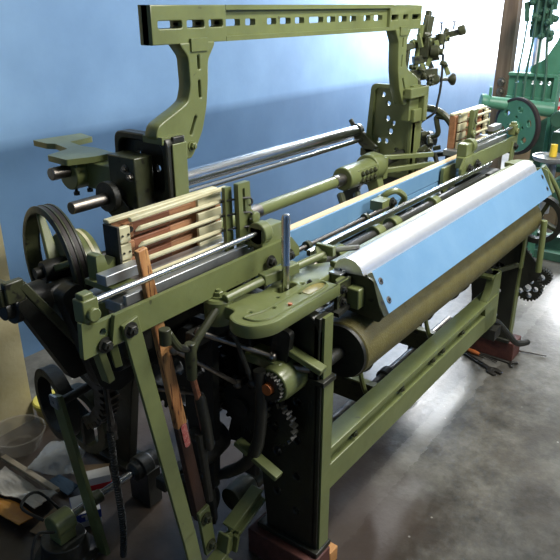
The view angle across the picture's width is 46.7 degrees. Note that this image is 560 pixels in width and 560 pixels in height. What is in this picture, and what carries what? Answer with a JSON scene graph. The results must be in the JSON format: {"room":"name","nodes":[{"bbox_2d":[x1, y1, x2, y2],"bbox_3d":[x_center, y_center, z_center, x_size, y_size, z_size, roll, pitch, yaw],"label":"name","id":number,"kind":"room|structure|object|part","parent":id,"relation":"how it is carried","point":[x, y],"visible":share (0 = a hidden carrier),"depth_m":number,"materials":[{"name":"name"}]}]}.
{"room":"textile factory","nodes":[
{"label":"textile factory","id":0,"kind":"room"},
{"bbox_2d":[0,0,537,357],"bbox_3d":[-0.318,-1.664,3.907,0.100,3.300,12.400,16,28,34],"label":"wall","id":1,"kind":"structure","parent":0,"point":[68,67],"depth_m":3.93,"materials":[{"name":"blue paint"}]},
{"bbox_2d":[0,225,34,436],"bbox_3d":[-1.368,-0.903,2.121,0.440,3.300,0.435,16,28,34],"label":"trim","id":2,"kind":"structure","parent":1,"relation":"attached to","point":[16,408],"depth_m":2.67,"materials":[{"name":"beige paint"}]},
{"bbox_2d":[0,153,559,559],"bbox_3d":[2.062,0.603,2.923,6.060,0.100,12.400,16,28,34],"label":"floor","id":3,"kind":"structure","parent":0,"point":[470,470],"depth_m":2.48,"materials":[{"name":"concrete"}]},
{"bbox_2d":[0,498,32,524],"bbox_3d":[-0.959,0.800,2.263,0.240,0.036,0.070,13,26,29],"label":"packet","id":4,"kind":"object","parent":3,"relation":"on","point":[10,510],"visible":0.9,"depth_m":2.23,"materials":[{"name":"brown paper"}]},
{"bbox_2d":[0,466,57,508],"bbox_3d":[-0.944,0.754,2.346,0.300,0.056,0.100,14,27,30],"label":"paper sheet","id":5,"kind":"object","parent":3,"relation":"on","point":[13,485],"visible":0.84,"depth_m":2.36,"materials":[{"name":"white paper"}]},
{"bbox_2d":[1,454,59,491],"bbox_3d":[-0.938,0.723,2.423,0.330,0.016,0.022,15,28,32],"label":"wooden lath","id":6,"kind":"object","parent":3,"relation":"on","point":[10,461],"visible":0.89,"depth_m":2.41,"materials":[{"name":"brown wood"}]},
{"bbox_2d":[30,507,56,536],"bbox_3d":[-0.784,0.833,2.222,0.080,0.011,0.120,11,25,23],"label":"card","id":7,"kind":"object","parent":3,"relation":"on","point":[40,526],"visible":0.28,"depth_m":2.21,"materials":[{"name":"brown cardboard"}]},
{"bbox_2d":[32,390,54,424],"bbox_3d":[-0.984,0.551,2.789,0.147,0.100,0.148,16,28,34],"label":"tub","id":8,"kind":"object","parent":3,"relation":"on","point":[35,404],"visible":0.26,"depth_m":2.74,"materials":[{"name":"yellow plastic"}]},
{"bbox_3d":[-0.984,0.515,2.774,0.147,0.022,0.148,16,28,34],"label":"lid","id":9,"kind":"part","parent":8,"relation":"part of","materials":[{"name":"plastic"}]},
{"bbox_2d":[49,475,77,494],"bbox_3d":[-0.795,0.750,2.379,0.100,0.024,0.050,13,26,29],"label":"cloth","id":10,"kind":"object","parent":3,"relation":"on","point":[65,485],"visible":0.97,"depth_m":2.37,"materials":[{"name":"blue fabric"}]},
{"bbox_2d":[69,491,101,526],"bbox_3d":[-0.676,0.800,2.255,0.092,0.060,0.104,-10,25,-22],"label":"carton","id":11,"kind":"object","parent":3,"relation":"on","point":[82,518],"visible":0.44,"depth_m":2.22,"materials":[{"name":"white cardboard"}]},
{"bbox_2d":[84,463,109,470],"bbox_3d":[-0.709,0.728,2.476,0.100,0.014,0.080,-1,23,-3],"label":"cardboard sheet","id":12,"kind":"object","parent":3,"relation":"on","point":[91,466],"visible":0.27,"depth_m":2.50,"materials":[{"name":"brown cardboard"}]},
{"bbox_2d":[86,466,111,490],"bbox_3d":[-0.675,0.740,2.385,0.102,0.070,0.052,-9,25,-20],"label":"carton","id":13,"kind":"object","parent":3,"relation":"on","point":[99,478],"visible":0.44,"depth_m":2.37,"materials":[{"name":"white cardboard"}]},
{"bbox_2d":[0,4,559,559],"bbox_3d":[0.185,-0.198,2.573,1.322,1.648,2.794,16,28,34],"label":"power loom","id":14,"kind":"object","parent":3,"relation":"on","point":[166,289],"visible":1,"depth_m":1.92,"materials":[{"name":"green paint"}]},
{"bbox_3d":[-0.596,0.149,1.714,0.030,0.282,0.189,16,28,34],"label":"link plate","id":15,"kind":"part","parent":14,"relation":"part of","materials":[{"name":"black metal"}]},
{"bbox_3d":[-0.623,0.617,2.032,0.182,0.560,0.014,16,28,34],"label":"hand lever","id":16,"kind":"part","parent":14,"relation":"part of","materials":[{"name":"green paint"}]},
{"bbox_3d":[-0.404,-0.069,1.572,0.053,0.134,0.007,16,28,34],"label":"plate","id":17,"kind":"part","parent":14,"relation":"part of","materials":[{"name":"black metal"}]},
{"bbox_3d":[-0.378,-0.017,1.538,0.035,0.026,0.115,16,28,34],"label":"box sill","id":18,"kind":"part","parent":14,"relation":"part of","materials":[{"name":"silver metal"}]},
{"bbox_3d":[-0.307,-0.123,1.723,0.012,0.153,0.350,16,28,34],"label":"panel","id":19,"kind":"part","parent":14,"relation":"part of","materials":[{"name":"beige wood"}]},
{"bbox_3d":[-0.277,0.526,1.674,0.010,1.018,0.217,16,28,34],"label":"guard leg","id":20,"kind":"part","parent":14,"relation":"part of","materials":[{"name":"green paint"}]},
{"bbox_3d":[-0.236,-0.038,1.558,0.015,0.015,0.590,16,28,34],"label":"box rod","id":21,"kind":"part","parent":14,"relation":"part of","materials":[{"name":"metal"}]},
{"bbox_3d":[-0.287,-0.524,1.891,0.080,0.337,0.256,16,28,34],"label":"arch arm","id":22,"kind":"part","parent":14,"relation":"part of","materials":[{"name":"green paint"}]},
{"bbox_3d":[-0.266,0.069,1.669,0.040,0.025,0.510,16,28,34],"label":"slide rail","id":23,"kind":"part","parent":14,"relation":"part of","materials":[{"name":"metal"}]},
{"bbox_3d":[-0.249,-0.066,1.748,0.035,0.016,0.290,16,28,34],"label":"box sill","id":24,"kind":"part","parent":14,"relation":"part of","materials":[{"name":"beige wood"}]},
{"bbox_3d":[-0.257,0.314,1.814,0.028,0.168,0.270,21,31,40],"label":"tie rod","id":25,"kind":"part","parent":14,"relation":"part of","materials":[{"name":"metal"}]},
{"bbox_3d":[-0.210,0.273,1.619,0.018,0.094,0.038,16,28,34],"label":"yoke rod","id":26,"kind":"part","parent":14,"relation":"part of","materials":[{"name":"brown wood"}]},
{"bbox_3d":[-0.208,0.429,1.905,0.120,0.742,0.160,16,28,34],"label":"pick lever","id":27,"kind":"part","parent":14,"relation":"part of","materials":[{"name":"black metal"}]},
{"bbox_3d":[-0.190,0.231,1.703,0.222,0.208,0.028,-19,29,-37],"label":"tie rod","id":28,"kind":"part","parent":14,"relation":"part of","materials":[{"name":"metal"}]},
{"bbox_3d":[-0.197,-0.217,1.782,0.010,0.034,0.093,16,28,34],"label":"strip plate","id":29,"kind":"part","parent":14,"relation":"part of","materials":[{"name":"beige paint"}]},
{"bbox_3d":[-0.197,-0.178,1.798,0.010,0.034,0.093,16,28,34],"label":"strip plate","id":30,"kind":"part","parent":14,"relation":"part of","materials":[{"name":"beige paint"}]},
{"bbox_3d":[-0.197,-0.140,1.814,0.010,0.034,0.093,16,28,34],"label":"strip plate","id":31,"kind":"part","parent":14,"relation":"part of","materials":[{"name":"beige paint"}]},
{"bbox_3d":[-0.197,-0.102,1.831,0.010,0.034,0.093,16,28,34],"label":"strip plate","id":32,"kind":"part","parent":14,"relation":"part of","materials":[{"name":"beige paint"}]},
{"bbox_3d":[-0.313,0.367,2.162,1.120,0.930,0.110,16,28,34],"label":"frame","id":33,"kind":"part","parent":14,"relation":"part of","materials":[{"name":"green metal"}]},
{"bbox_3d":[-0.170,0.421,1.850,0.298,0.447,0.070,7,24,17],"label":"curved arm","id":34,"kind":"part","parent":14,"relation":"part of","materials":[{"name":"black metal"}]},
{"bbox_3d":[-0.111,0.168,1.673,0.229,0.148,0.028,-11,25,-24],"label":"tie rod","id":35,"kind":"part","parent":14,"relation":"part of","materials":[{"name":"metal"}]},
{"bbox_3d":[-0.171,0.810,1.977,0.044,0.224,0.366,16,28,34],"label":"picking arm","id":36,"kind":"part","parent":14,"relation":"part of","materials":[{"name":"green paint"}]},
{"bbox_3d":[-0.107,-0.164,1.807,0.061,0.225,0.098,16,28,34],"label":"slotted post","id":37,"kind":"part","parent":14,"relation":"part of","materials":[{"name":"green metal"}]},
{"bbox_3d":[-0.097,0.204,1.690,0.078,0.188,0.027,-6,24,-15],"label":"tie rod","id":38,"kind":"part","parent":14,"relation":"part of","materials":[{"name":"black metal"}]},
{"bbox_3d":[-0.063,0.505,1.831,0.154,0.068,0.032,16,28,34],"label":"floor lever","id":39,"kind":"part","parent":14,"relation":"part of","materials":[{"name":"green paint"}]},
{"bbox_3d":[-0.064,0.348,1.861,0.233,0.523,0.040,16,28,34],"label":"take lever","id":40,"kind":"part","parent":14,"relation":"part of","materials":[{"name":"black metal"}]},
{"bbox_3d":[-0.002,-0.018,1.737,0.387,0.051,0.034,-20,30,-39],"label":"starting rod","id":41,"kind":"part","parent":14,"relation":"part of","materials":[{"name":"green paint"}]},
{"bbox_3d":[0.015,-0.063,1.692,0.025,0.230,0.025,16,28,34],"label":"starting handle","id":42,"kind":"part","parent":14,"relation":"part of","materials":[{"name":"metal"}]},
{"bbox_3d":[0.065,0.210,1.724,0.119,0.053,0.034,14,27,29],"label":"roller arm","id":43,"kind":"part","parent":14,"relation":"part of","materials":[{"name":"green paint"}]},
{"bbox_3d":[0.177,0.077,1.796,0.020,0.022,0.086,16,28,34],"label":"bracket arm","id":44,"kind":"part","parent":14,"relation":"part of","materials":[{"name":"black metal"}]},
{"bbox_3d":[0.220,-0.175,2.147,0.014,0.014,0.670,16,28,34],"label":"protector rod","id":45,"kind":"part","parent":14,"relation":"part of","materials":[{"name":"metal"}]},
{"bbox_3d":[0.552,-0.961,2.915,0.080,0.337,0.256,16,28,34],"label":"arch arm","id":46,"kind":"part","parent":14,"relation":"part of","materials":[{"name":"green paint"}]},
{"bbox_3d":[0.625,-0.986,3.135,0.138,0.465,0.040,-18,29,-35],"label":"cluster post","id":47,"kind":"part","parent":14,"relation":"part of","materials":[{"name":"green metal"}]},
{"bbox_3d":[0.663,-1.133,3.071,0.038,0.066,0.014,20,30,39],"label":"finger lever","id":48,"kind":"part","parent":14,"relation":"part of","materials":[{"name":"green paint"}]},
{"bbox_3d":[0.707,-0.163,3.407,1.120,0.930,0.110,16,28,34],"label":"frame","id":49,"kind":"part","parent":14,"relation":"part of","materials":[{"name":"blue metal"}]},
{"bbox_3d":[0.690,-1.132,3.072,0.014,0.068,0.047,-2,23,-5],"label":"finger lever","id":50,"kind":"part","parent":14,"relation":"part of","materials":[{"name":"green paint"}]},
{"bbox_3d":[0.720,-1.059,3.113,0.041,0.067,0.014,3,23,6],"label":"finger lever","id":51,"kind":"part","parent":14,"relation":"part of","materials":[{"name":"green paint"}]},
{"bbox_3d":[0.792,-1.046,3.131,0.043,0.033,0.027,12,26,25],"label":"finger lever","id":52,"kind":"part","parent":14,"relation":"part of","materials":[{"name":"green paint"}]},
{"bbox_3d":[0.808,-1.029,3.149,0.044,0.067,0.014,-1,23,-2],"label":"finger lever","id":53,"kind":"part","parent":14,"relation":"part of","materials":[{"name":"green paint"}]},
{"bbox_3d":[0.870,-0.657,3.133,0.010,0.034,0.093,16,28,34],"label":"strip plate","id":54,"kind":"part","parent":14,"relation":"part of","materials":[{"name":"beige paint"}]},
{"bbox_3d":[0.870,-0.695,3.117,0.010,0.034,0.093,16,28,34],"label":"strip plate","id":55,"kind":"part","parent":14,"relation":"part of","materials":[{"name":"beige paint"}]},
{"bbox_3d":[0.870,-0.733,3.101,0.010,0.034,0.093,16,28,34],"label":"strip plate","id":56,"kind":"part","parent":14,"relation":"part of","materials":[{"name":"beige paint"}]},
{"bbox_3d":[0.870,-0.771,3.085,0.010,0.034,0.093,16,28,34],"label":"strip plate","id":57,"kind":"part","parent":14,"relation":"part of","materials":[{"name":"beige paint"}]},
{"bbox_3d":[0.927,-0.765,3.229,0.012,0.153,0.350,16,28,34],"label":"panel","id":58,"kind":"part","parent":14,"relation":"part of","materials":[{"name":"beige wood"}]},
{"bbox_3d":[0.893,-0.684,3.028,0.061,0.225,0.098,16,28,34],"label":"slotted post","id":59,"kind":"part","parent":14,"relation":"part of","materials":[{"name":"green metal"}]},
{"bbox_3d":[1.054,-0.827,3.353,0.053,0.134,0.007,16,28,34],"label":"plate","id":60,"kind":"part","parent":14,"relation":"part of","materials":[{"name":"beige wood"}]},
{"bbox_3d":[1.111,-0.791,3.356,0.035,0.026,0.115,16,28,34],"label":"box sill","id":61,"kind":"part","parent":14,"relation":"part of","materials":[{"name":"silver metal"}]},
{"bbox_3d":[1.022,-0.692,3.094,0.015,0.015,0.590,16,28,34],"label":"box rod","id":62,"kind":"part","parent":14,"relation":"part of","materials":[{"name":"metal"}]},
{"bbox_3d":[1.064,0.243,3.064,0.270,0.174,0.091,-10,25,-23],"label":"foot lever","id":63,"kind":"part","parent":14,"relation":"part of","materials":[{"name":"black metal"}]},
{"bbox_3d":[1.121,-0.201,3.381,0.010,1.018,0.217,16,28,34],"label":"guard leg","id":64,"kind":"part","parent":14,"relation":"part of","materials":[{"name":"green paint"}]},
{"bbox_3d":[1.162,-0.073,3.107,0.180,0.232,0.012,16,28,34],"label":"train plate","id":65,"kind":"part","parent":14,"relation":"part of","materials":[{"name":"black metal"}]},
{"bbox_3d":[1.175,-0.160,2.991,0.100,0.251,0.030,16,28,34],"label":"train post","id":66,"kind":"part","parent":14,"relation":"part of","materials":[{"name":"green metal"}]},
{"bbox_3d":[1.284,-0.386,3.031,0.181,0.320,0.025,-5,23,-10],"label":"lever","id":67,"kind":"part","parent":14,"relation":"part of","materials":[{"name":"green paint"}]},
{"bbox_2d":[248,512,329,559],"bbox_3d":[0.026,0.858,2.069,0.255,0.100,0.095,16,28,34],"label":"wooden block","id":68,"kind":"object","parent":3,"relation":"on","point":[267,546],"visible":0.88,"depth_m":2.05,"materials":[{"name":"red wood"}]},
{"bbox_2d":[329,542,337,559],"bbox_3d":[0.150,0.876,2.084,0.055,0.055,0.045,16,28,34],"label":"wedge","id":69,"kind":"object","parent":3,"relation":"on","point":[333,548],"visible":0.4,"depth_m":2.07,"materials":[{"name":"orange wood"}]},
{"bbox_2d":[467,348,496,361],"bbox_3d":[1.024,0.379,3.291,0.172,0.026,0.026,19,29,37],"label":"screwdriver","id":70,"kind":"object","parent":3,"relation":"on","point":[472,351],"visible":0.85,"depth_m":3.30,"materials":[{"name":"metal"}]},
{"bbox_3d":[1.048,0.392,3.263,0.096,0.010,0.008,21,31,40],"label":"blade","id":71,"kind":"part","parent":70,"relation":"part of","materials":[{"name":"metal"}]},
{"bbox_2d":[464,352,501,375],"bbox_3d":[0.984,0.408,3.231,0.062,0.014,0.279,-13,26,-29],"label":"wrench","id":72,"kind":"object","parent":3,"relation":"on","point":[492,371],"visible":0.84,"depth_m":3.18,"materials":[{"name":"metal"}]},
{"bbox_2d":[470,334,520,360],"bbox_3d":[1.080,0.313,3.349,0.285,0.100,0.115,16,28,34],"label":"wooden block","id":73,"kind":"object","parent":3,"relation":"on","point":[509,351],"visible":0.44,"depth_m":3.28,"materials":[{"name":"red wood"}]},
{"bbox_2d":[480,352,517,367],"bbox_3d":[1.093,0.400,3.257,0.189,0.010,0.067,16,28,34],"label":"spanner","id":74,"kind":"object","parent":3,"relation":"on","point":[510,363],"visible":1,"depth_m":3.24,"materials":[{"name":"metal"}]},
{"bbox_2d":[487,0,522,168],"bbox_3d":[1.517,-1.802,4.229,0.098,3.300,0.121,16,28,34],"label":"wooden post","id":75,"kind":"object","parent":3,"relation":"on","point":[512,9],"visible":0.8,"depth_m":4.32,"materials":[{"name":"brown wood"}]},
{"bbox_2d":[479,0,559,262],"bbox_3d":[2.310,-1.182,4.626,0.986,1.847,2.678,16,28,34],"label":"machine","id":76,"kind":"object","parent":3,"relation":"on","point":[526,101],"visible":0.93,"depth_m":3.93,"materials":[{"name":"green metal"}]},
{"bbox_3d":[1.434,-1.077,3.926,0.440,0.174,0.090,2,23,4],"label":"arm","id":77,"kind":"part","parent":76,"relation":"part of","materials":[{"name":"teal paint"}]},
{"bbox_3d":[1.491,-1.413,3.995,0.022,0.671,0.042,16,28,34],"label":"drop rod","id":78,"kind":"part","parent":76,"relation":"part of","materials":[{"name":"teal paint"}]},
{"bbox_3d":[1.531,-1.401,3.967,0.026,0.671,0.046,16,28,34],"label":"drop rod","id":79,"kind":"part","parent":76,"relation":"part of","materials":[{"name":"teal paint"}]},
{"bbox_3d":[1.575,-1.388,3.936,0.018,0.671,0.049,4,23,9],"label":"drop rod","id":80,"kind":"part","parent":76,"relation":"part of","materials":[{"name":"teal paint"}]},
{"bbox_3d":[2.040,-0.642,4.385,0.900,1.045,0.300,16,28,34],"label":"frame","id":81,"kind":"part","parent":76,"relation":"part of","materials":[{"name":"teal paint"}]},
{"bbox_3d":[1.676,-1.474,3.906,0.257,0.450,0.040,16,28,34],"label":"curved arm","id":82,"kind":"part","parent":76,"relation":"part of","materials":[{"name":"teal paint"}]},
{"bbox_3d":[1.579,-0.561,3.817,0.220,0.341,0.220,16,28,34],"label":"reel plate","id":83,"kind":"part","parent":76,"relation":"part of","materials":[{"name":"blue metal"}]},
{"bbox_3d":[1.619,-1.377,3.909,0.026,0.671,0.062,-7,24,-16],"label":"drop rod","id":84,"kind":"part","parent":76,"relation":"part of","materials":[{"name":"teal paint"}]},
{"bbox_2d":[549,144,557,156],"bbox_3d":[1.579,-0.747,3.737,0.043,0.072,0.044,16,28,34],"label":"yarn bobbin","id":85,"kind":"object","parent":76,"relation":"on","point":[554,147],"visible":1,"depth_m":3.72,"materials":[{"name":"yellow plastic"}]},
{"bbox_2d":[519,350,546,355],"bbox_3d":[1.259,0.368,3.327,0.205,0.011,0.012,10,25,22],"label":"rod","id":86,"kind":"object","parent":3,"relation":"on","point":[519,350],"visible":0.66,"depth_m":3.31,"materials":[{"name":"grey metal"}]},
{"bbox_2d":[513,116,559,225],"bbox_3d":[2.175,-0.949,5.334,0.480,0.865,0.490,16,28,34],"label":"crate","id":87,"kind":"object","parent":3,"relation":"on","point":[551,217],"visible":0.05,"depth_m":5.20,"materials":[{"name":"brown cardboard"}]},
{"bbox_2d":[532,39,542,83],"bbox_3d":[5.763,-2.886,6.776,6.060,3.300,0.100,16,28,34],"label":"wall","id":88,"kind":"structure","parent":0,"point":[538,39],"depth_m":8.60,"materials":[{"name":"paint"}]},
{"bbox_2d":[536,0,559,61],"bbox_3d":[4.122,-3.407,7.871,1.740,1.800,0.060,16,28,34],"label":"window","id":89,"kind":"structure","parent":88,"relation":"in","point":[555,27],"depth_m":8.43,"materials":[{"name":"glass"}]}
]}

